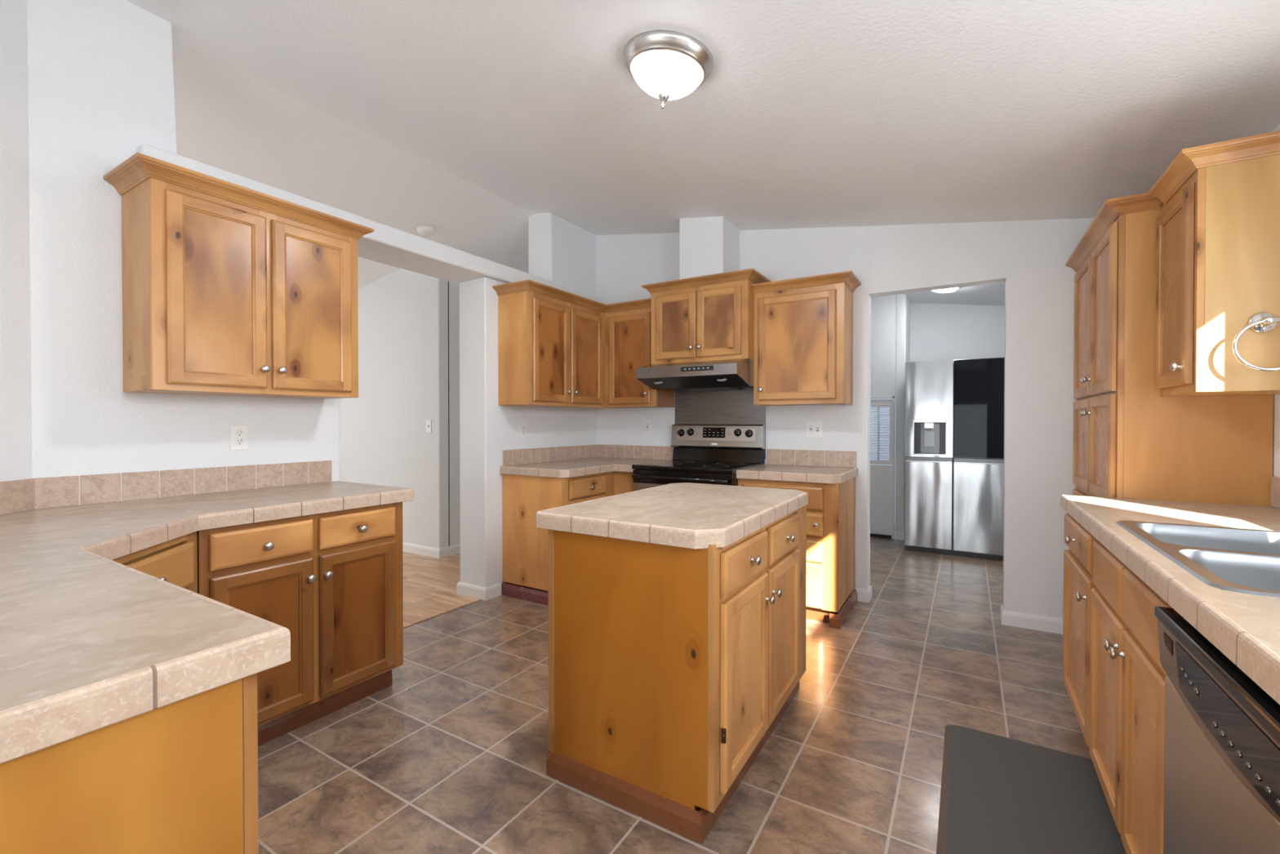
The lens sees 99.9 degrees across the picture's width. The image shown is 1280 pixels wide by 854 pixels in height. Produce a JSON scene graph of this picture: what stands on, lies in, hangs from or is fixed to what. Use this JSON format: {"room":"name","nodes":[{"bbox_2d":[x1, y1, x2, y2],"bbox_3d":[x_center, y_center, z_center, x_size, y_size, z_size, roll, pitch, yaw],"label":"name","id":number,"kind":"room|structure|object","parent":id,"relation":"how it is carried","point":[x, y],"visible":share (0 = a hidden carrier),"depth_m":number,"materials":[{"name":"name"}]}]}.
{"room":"kitchen","nodes":[
{"label":"kitchen","id":0,"kind":"room"},
{"bbox_2d":[0,0,32,481],"bbox_3d":[-2.162,-0.249,1.329,0.120,2.930,1.186,0,1,-7],"label":"wall","id":1,"kind":"structure","parent":0,"point":[15,400],"depth_m":1.87,"materials":[{"name":"white paint"}]},
{"bbox_2d":[0,460,332,515],"bbox_3d":[-1.930,0.236,2.318,0.099,0.112,1.193,0,1,26],"label":"backsplash","id":2,"kind":"structure","parent":1,"relation":"attached to","point":[38,493],"depth_m":2.19,"materials":[{"name":"beige tile"}]},
{"bbox_2d":[26,0,597,586],"bbox_3d":[-1.431,-0.272,3.413,0.327,2.936,3.552,0,1,31],"label":"wall","id":3,"kind":"structure","parent":0,"point":[100,75],"depth_m":2.13,"materials":[{"name":"white paint"}]},
{"bbox_2d":[102,152,373,399],"bbox_3d":[-1.696,-0.558,2.373,0.356,0.832,0.888,0,1,31],"label":"upper cabinet","id":4,"kind":"object","parent":3,"relation":"attached to","point":[229,289],"visible":1,"depth_m":2.17,"materials":[{"name":"brown wood"}]},
{"bbox_2d":[230,425,248,450],"bbox_3d":[-1.843,0.048,2.472,0.009,0.115,0.070,0,1,31],"label":"power outlet","id":5,"kind":"object","parent":3,"relation":"attached to","point":[238,433],"visible":1,"depth_m":2.47,"materials":[{"name":"white plastic"}]},
{"bbox_2d":[235,438,243,445],"bbox_3d":[-1.840,0.068,2.470,0.003,0.034,0.034,0,1,31],"label":"socket","id":6,"kind":"object","parent":5,"relation":"attached to","point":[238,442],"depth_m":2.47,"materials":[{"name":"white plastic"}]},
{"bbox_2d":[235,429,243,436],"bbox_3d":[-1.840,0.029,2.470,0.003,0.034,0.034,0,1,31],"label":"socket","id":7,"kind":"object","parent":5,"relation":"attached to","point":[238,433],"depth_m":2.47,"materials":[{"name":"white plastic"}]},
{"bbox_2d":[136,143,600,302],"bbox_3d":[-1.317,-1.089,3.562,0.370,0.112,3.126,0,1,31],"label":"beam","id":8,"kind":"structure","parent":3,"relation":"on","point":[387,245],"depth_m":3.20,"materials":[{"name":"white paint"}]},
{"bbox_2d":[456,581,501,600],"bbox_3d":[-0.848,1.145,4.328,0.295,0.086,1.301,0,1,31],"label":"baseboard","id":9,"kind":"structure","parent":3,"relation":"attached to","point":[485,593],"depth_m":3.77,"materials":[{"name":"white paint"}]},
{"bbox_2d":[519,422,525,438],"bbox_3d":[-0.874,0.029,4.008,0.009,0.115,0.070,0,1,31],"label":"power outlet","id":10,"kind":"object","parent":3,"relation":"attached to","point":[522,425],"visible":1,"depth_m":4.00,"materials":[{"name":"white plastic"}]},
{"bbox_2d":[492,279,614,408],"bbox_3d":[-0.559,-0.573,4.202,0.339,0.828,1.252,0,1,31],"label":"upper cabinet","id":11,"kind":"object","parent":3,"relation":"attached to","point":[551,340],"visible":0.98,"depth_m":3.81,"materials":[{"name":"brown wood"}]},
{"bbox_2d":[502,444,673,466],"bbox_3d":[-0.349,0.219,4.132,0.781,0.112,1.167,0,1,31],"label":"backsplash","id":12,"kind":"structure","parent":3,"relation":"attached to","point":[517,456],"depth_m":4.49,"materials":[{"name":"beige tile"}]},
{"bbox_2d":[172,39,533,288],"bbox_3d":[-3.525,-1.423,4.411,4.580,0.752,10.500,0,1,31],"label":"ceiling","id":13,"kind":"structure","parent":0,"point":[228,119],"depth_m":3.40,"materials":[{"name":"white paint"}]},
{"bbox_2d":[417,225,435,236],"bbox_3d":[-1.756,-1.604,4.411,0.136,0.055,0.136,0,1,36],"label":"smoke detector","id":14,"kind":"object","parent":13,"relation":"attached to","point":[424,230],"visible":1,"depth_m":4.37,"materials":[{"name":"white plastic"}]},
{"bbox_2d":[339,268,449,548],"bbox_3d":[-3.289,-0.216,5.812,3.540,2.779,0.120,0,1,31],"label":"wall","id":15,"kind":"structure","parent":0,"point":[403,315],"depth_m":5.09,"materials":[{"name":"white paint"}]},
{"bbox_2d":[426,419,431,432],"bbox_3d":[-1.932,-0.007,4.909,0.070,0.115,0.016,0,1,31],"label":"light switch","id":16,"kind":"object","parent":15,"relation":"attached to","point":[428,422],"visible":1,"depth_m":4.91,"materials":[{"name":"white plastic"}]},
{"bbox_2d":[402,542,460,558],"bbox_3d":[-2.263,1.116,7.404,3.454,0.086,3.914,0,1,31],"label":"baseboard","id":17,"kind":"structure","parent":15,"relation":"attached to","point":[428,551],"depth_m":4.95,"materials":[{"name":"white paint"}]},
{"bbox_2d":[448,281,460,546],"bbox_3d":[-0.795,-0.223,6.624,0.120,2.779,3.900,0,1,31],"label":"wall","id":18,"kind":"structure","parent":0,"point":[454,288],"depth_m":4.98,"materials":[{"name":"white paint"}]},
{"bbox_2d":[257,536,1091,853],"bbox_3d":[-1.722,1.222,3.340,8.800,0.051,10.500,0,1,31],"label":"floor","id":19,"kind":"structure","parent":0,"point":[450,757],"depth_m":2.10,"materials":[{"name":"tile"}]},
{"bbox_2d":[0,673,258,853],"bbox_3d":[-1.114,0.785,0.837,0.935,0.872,0.626,0,1,31],"label":"base cabinet","id":20,"kind":"object","parent":19,"relation":"on","point":[180,776],"visible":0.52,"depth_m":0.71,"materials":[{"name":"brown wood"}]},
{"bbox_2d":[112,531,197,593],"bbox_3d":[-1.847,0.779,1.487,0.972,0.872,0.955,0,1,33],"label":"base cabinet","id":21,"kind":"object","parent":19,"relation":"on","point":[175,561],"visible":0.11,"depth_m":1.68,"materials":[{"name":"brown wood"}]},
{"bbox_2d":[0,480,413,764],"bbox_3d":[-1.238,0.326,1.572,1.976,0.055,1.835,0,1,31],"label":"countertop","id":22,"kind":"structure","parent":21,"relation":"on","point":[90,641],"depth_m":0.85,"materials":[{"name":"tile"}]},
{"bbox_2d":[196,502,403,746],"bbox_3d":[-1.547,0.771,2.321,0.666,0.872,0.778,0,1,31],"label":"base cabinet","id":23,"kind":"object","parent":19,"relation":"on","point":[333,580],"visible":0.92,"depth_m":2.18,"materials":[{"name":"brown wood"}]},
{"bbox_2d":[403,598,480,627],"bbox_3d":[-1.383,1.195,3.279,0.033,0.006,1.050,0,1,31],"label":"trim","id":24,"kind":"structure","parent":19,"relation":"on","point":[476,599],"depth_m":3.45,"materials":[{"name":"brown wood"}]},
{"bbox_2d":[501,471,633,605],"bbox_3d":[-0.353,0.754,4.126,0.779,0.872,1.177,0,1,31],"label":"base cabinet","id":25,"kind":"object","parent":19,"relation":"on","point":[525,545],"visible":0.4,"depth_m":3.73,"materials":[{"name":"brown wood"}]},
{"bbox_2d":[499,457,668,477],"bbox_3d":[-0.353,0.302,4.121,0.781,0.055,1.188,0,1,31],"label":"countertop","id":26,"kind":"structure","parent":25,"relation":"on","point":[593,465],"depth_m":3.86,"materials":[{"name":"tile"}]},
{"bbox_2d":[546,505,806,844],"bbox_3d":[0.238,0.772,2.149,0.674,0.872,1.067,0,1,31],"label":"kitchen island","id":27,"kind":"object","parent":19,"relation":"on","point":[672,668],"visible":0.97,"depth_m":1.72,"materials":[{"name":"brown wood"}]},
{"bbox_2d":[536,482,808,549],"bbox_3d":[0.204,0.320,2.167,0.691,0.055,1.097,0,1,31],"label":"island countertop","id":28,"kind":"structure","parent":27,"relation":"on","point":[688,515],"depth_m":1.87,"materials":[{"name":"tile"}]},
{"bbox_2d":[631,424,764,491],"bbox_3d":[0.430,0.573,3.918,0.764,1.178,0.696,0,1,31],"label":"range","id":29,"kind":"object","parent":19,"relation":"on","point":[704,454],"visible":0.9,"depth_m":4.02,"materials":[{"name":"black metal"}]},
{"bbox_2d":[631,459,764,474],"bbox_3d":[0.429,0.284,3.913,0.764,0.032,0.632,0,1,31],"label":"cooktop","id":30,"kind":"object","parent":29,"relation":"in","point":[670,466],"depth_m":3.76,"materials":[{"name":"black ceramic"}]},
{"bbox_2d":[737,476,857,629],"bbox_3d":[1.055,0.759,3.590,0.647,0.872,0.632,0,1,31],"label":"base cabinet","id":31,"kind":"object","parent":19,"relation":"on","point":[830,508],"visible":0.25,"depth_m":3.26,"materials":[{"name":"brown wood"}]},
{"bbox_2d":[736,463,857,484],"bbox_3d":[1.062,0.307,3.599,0.645,0.055,0.611,0,1,31],"label":"countertop","id":32,"kind":"structure","parent":31,"relation":"on","point":[802,473],"depth_m":3.42,"materials":[{"name":"tile"}]},
{"bbox_2d":[904,357,1004,559],"bbox_3d":[3.112,0.282,5.223,0.905,1.795,0.806,0,1,31],"label":"refrigerator","id":33,"kind":"object","parent":19,"relation":"on","point":[954,425],"visible":0.84,"depth_m":4.90,"materials":[{"name":"silver metal"}]},
{"bbox_2d":[936,724,1126,853],"bbox_3d":[1.113,1.204,1.503,0.490,0.018,1.305,0,1,31],"label":"floor mat","id":34,"kind":"object","parent":19,"relation":"on","point":[999,794],"visible":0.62,"depth_m":1.72,"materials":[{"name":"grey plastic"}]},
{"bbox_2d":[1062,513,1097,747],"bbox_3d":[1.921,0.775,1.922,0.642,0.872,0.582,0,1,31],"label":"base cabinet","id":35,"kind":"object","parent":19,"relation":"on","point":[1078,584],"visible":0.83,"depth_m":2.04,"materials":[{"name":"brown wood"}]},
{"bbox_2d":[1089,540,1172,853],"bbox_3d":[1.558,0.780,1.326,0.642,0.872,0.812,0,1,31],"label":"base cabinet","id":36,"kind":"object","parent":19,"relation":"on","point":[1127,674],"visible":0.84,"depth_m":1.40,"materials":[{"name":"brown wood"}]},
{"bbox_2d":[1065,192,1273,506],"bbox_3d":[2.389,0.135,2.532,0.492,2.139,1.049,0,1,31],"label":"pantry cabinet","id":37,"kind":"object","parent":19,"relation":"on","point":[1131,441],"visible":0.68,"depth_m":2.19,"materials":[{"name":"brown wood"}]},
{"bbox_2d":[1154,605,1279,853],"bbox_3d":[1.181,0.799,0.712,0.616,0.846,0.600,0,1,31],"label":"dishwasher","id":38,"kind":"object","parent":19,"relation":"on","point":[1222,729],"visible":0.98,"depth_m":0.88,"materials":[{"name":"silver metal"}]},
{"bbox_3d":[0.714,0.793,-0.064,0.642,0.872,1.200,0,1,31],"label":"base cabinet","id":39,"kind":"object","parent":19,"relation":"on","visible":0},
{"bbox_2d":[1060,494,1279,704],"bbox_3d":[1.248,0.333,0.783,0.627,0.055,3.229,0,1,31],"label":"countertop","id":40,"kind":"structure","parent":39,"relation":"on","point":[1245,628],"depth_m":1.12,"materials":[{"name":"tile"}]},
{"bbox_2d":[1115,520,1279,597],"bbox_3d":[1.526,0.388,1.218,0.552,0.180,0.830,0,1,31],"label":"sink","id":41,"kind":"object","parent":40,"relation":"in","point":[1239,560],"visible":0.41,"depth_m":1.30,"materials":[{"name":"silver metal"}]},
{"bbox_2d":[125,0,1279,306],"bbox_3d":[0.235,-1.429,2.126,4.220,0.697,10.500,0,1,31],"label":"ceiling","id":42,"kind":"structure","parent":0,"point":[807,113],"depth_m":2.24,"materials":[{"name":"white paint"}]},
{"bbox_2d":[623,30,713,109],"bbox_3d":[0.109,-1.332,2.065,0.346,0.208,0.345,0,1,-30],"label":"ceiling light","id":43,"kind":"object","parent":42,"relation":"attached to","point":[666,64],"visible":1,"depth_m":1.98,"materials":[{"name":"white glass"}]},
{"bbox_2d":[932,287,960,293],"bbox_3d":[2.822,-1.294,5.001,0.279,0.088,0.279,0,1,27],"label":"flush light","id":44,"kind":"object","parent":42,"relation":"attached to","point":[950,290],"visible":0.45,"depth_m":4.96,"materials":[{"name":"white glass"}]},
{"bbox_2d":[679,216,739,279],"bbox_3d":[0.531,-1.284,4.078,0.351,0.569,0.342,0,1,31],"label":"wall","id":45,"kind":"structure","parent":0,"point":[708,246],"depth_m":3.94,"materials":[{"name":"white paint"}]},
{"bbox_2d":[595,217,1093,618],"bbox_3d":[1.315,-0.264,3.867,3.950,2.912,0.115,0,1,31],"label":"wall","id":46,"kind":"structure","parent":0,"point":[1039,286],"depth_m":3.36,"materials":[{"name":"white paint"}]},
{"bbox_2d":[604,297,674,408],"bbox_3d":[-0.017,-0.575,4.394,0.489,0.828,0.358,0,1,31],"label":"upper cabinet","id":47,"kind":"object","parent":46,"relation":"attached to","point":[628,324],"visible":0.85,"depth_m":4.29,"materials":[{"name":"brown wood"}]},
{"bbox_2d":[644,420,651,433],"bbox_3d":[0.064,0.001,4.556,0.070,0.115,0.010,0,1,31],"label":"power outlet","id":48,"kind":"object","parent":46,"relation":"attached to","point":[647,424],"visible":1,"depth_m":4.55,"materials":[{"name":"white plastic"}]},
{"bbox_2d":[645,422,648,431],"bbox_3d":[0.062,0.001,4.553,0.033,0.066,0.004,0,1,31],"label":"socket","id":49,"kind":"object","parent":48,"relation":"attached to","point":[646,424],"depth_m":4.55,"materials":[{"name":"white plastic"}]},
{"bbox_2d":[641,267,771,364],"bbox_3d":[0.504,-0.766,4.010,0.867,0.591,0.471,0,1,31],"label":"upper cabinet","id":50,"kind":"object","parent":46,"relation":"attached to","point":[707,317],"visible":0.94,"depth_m":3.81,"materials":[{"name":"brown wood"}]},
{"bbox_2d":[636,358,753,391],"bbox_3d":[0.461,-0.374,3.942,0.763,0.190,0.629,0,1,31],"label":"range hood","id":51,"kind":"object","parent":50,"relation":"attached to","point":[726,374],"visible":1,"depth_m":3.71,"materials":[{"name":"silver metal"}]},
{"bbox_2d":[675,386,765,458],"bbox_3d":[0.614,-0.036,4.224,0.763,0.550,0.006,0,1,31],"label":"panel","id":52,"kind":"object","parent":46,"relation":"attached to","point":[719,406],"visible":0.34,"depth_m":4.21,"materials":[{"name":"silver metal"}]},
{"bbox_2d":[751,270,861,405],"bbox_3d":[1.139,-0.568,3.692,0.652,0.828,0.358,0,1,31],"label":"upper cabinet","id":53,"kind":"object","parent":46,"relation":"attached to","point":[803,347],"visible":1,"depth_m":3.58,"materials":[{"name":"brown wood"}]},
{"bbox_2d":[766,448,856,467],"bbox_3d":[1.217,0.222,3.857,0.632,0.112,0.010,0,1,31],"label":"backsplash","id":54,"kind":"structure","parent":46,"relation":"attached to","point":[774,456],"depth_m":3.84,"materials":[{"name":"beige tile"}]},
{"bbox_2d":[805,421,822,437],"bbox_3d":[1.243,0.018,3.836,0.116,0.115,0.016,0,1,31],"label":"power outlet","id":55,"kind":"object","parent":46,"relation":"attached to","point":[813,428],"visible":1,"depth_m":3.84,"materials":[{"name":"white plastic"}]},
{"bbox_2d":[808,424,813,434],"bbox_3d":[1.223,0.017,3.848,0.033,0.066,0.004,0,1,31],"label":"socket","id":56,"kind":"object","parent":55,"relation":"attached to","point":[810,426],"depth_m":3.85,"materials":[{"name":"white plastic"}]},
{"bbox_2d":[856,585,871,602],"bbox_3d":[1.020,1.147,4.060,1.338,0.086,0.143,0,1,31],"label":"baseboard","id":57,"kind":"structure","parent":46,"relation":"attached to","point":[864,595],"depth_m":3.68,"materials":[{"name":"white paint"}]},
{"bbox_2d":[1000,604,1063,634],"bbox_3d":[2.373,1.155,3.229,0.345,0.086,0.129,0,1,31],"label":"baseboard","id":58,"kind":"structure","parent":46,"relation":"attached to","point":[1046,624],"depth_m":3.19,"materials":[{"name":"white paint"}]},
{"bbox_2d":[870,294,896,396],"bbox_3d":[2.139,-0.965,6.005,1.310,1.275,0.100,0,1,31],"label":"wall","id":59,"kind":"structure","parent":0,"point":[882,353],"depth_m":5.68,"materials":[{"name":"white paint"}]},
{"bbox_2d":[870,395,895,538],"bbox_3d":[2.326,0.423,5.877,0.827,1.500,0.066,0,1,31],"label":"door","id":60,"kind":"structure","parent":59,"relation":"attached to","point":[882,410],"depth_m":5.72,"materials":[{"name":"white paint"}]},
{"bbox_2d":[894,293,910,538],"bbox_3d":[2.843,-0.115,5.819,0.095,2.577,0.500,0,1,31],"label":"wall","id":61,"kind":"structure","parent":0,"point":[903,304],"depth_m":5.61,"materials":[{"name":"white paint"}]},
{"bbox_2d":[895,530,904,540],"bbox_3d":[2.837,1.131,5.803,0.103,0.086,0.474,0,1,31],"label":"baseboard","id":62,"kind":"structure","parent":61,"relation":"attached to","point":[899,535],"depth_m":5.60,"materials":[{"name":"white paint"}]},
{"bbox_2d":[910,302,1004,362],"bbox_3d":[3.671,-0.110,5.655,1.600,2.571,0.120,0,1,31],"label":"wall","id":63,"kind":"structure","parent":0,"point":[938,331],"depth_m":5.75,"materials":[{"name":"white paint"}]},
{"bbox_2d":[1271,124,1279,477],"bbox_3d":[3.319,0.030,3.472,0.113,2.333,5.020,0,1,31],"label":"wall","id":64,"kind":"structure","parent":0,"point":[1276,446],"depth_m":1.99,"materials":[{"name":"white paint"}]},
{"bbox_2d":[1147,130,1279,396],"bbox_3d":[2.082,-0.524,1.897,0.364,0.809,0.448,0,1,31],"label":"upper cabinet","id":65,"kind":"object","parent":64,"relation":"attached to","point":[1218,224],"visible":1,"depth_m":1.79,"materials":[{"name":"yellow wood"}]},
{"bbox_2d":[1232,311,1279,371],"bbox_3d":[1.995,-0.273,1.711,0.167,0.195,0.067,0,1,31],"label":"towel ring","id":66,"kind":"object","parent":65,"relation":"hanging from","point":[1263,322],"visible":1,"depth_m":1.72,"materials":[{"name":"silver metal"}]},
{"bbox_2d":[1270,475,1279,508],"bbox_3d":[1.512,0.252,0.621,0.010,0.112,3.228,0,1,31],"label":"backsplash","id":67,"kind":"structure","parent":64,"relation":"attached to","point":[1274,481],"depth_m":1.97,"materials":[{"name":"beige tile"}]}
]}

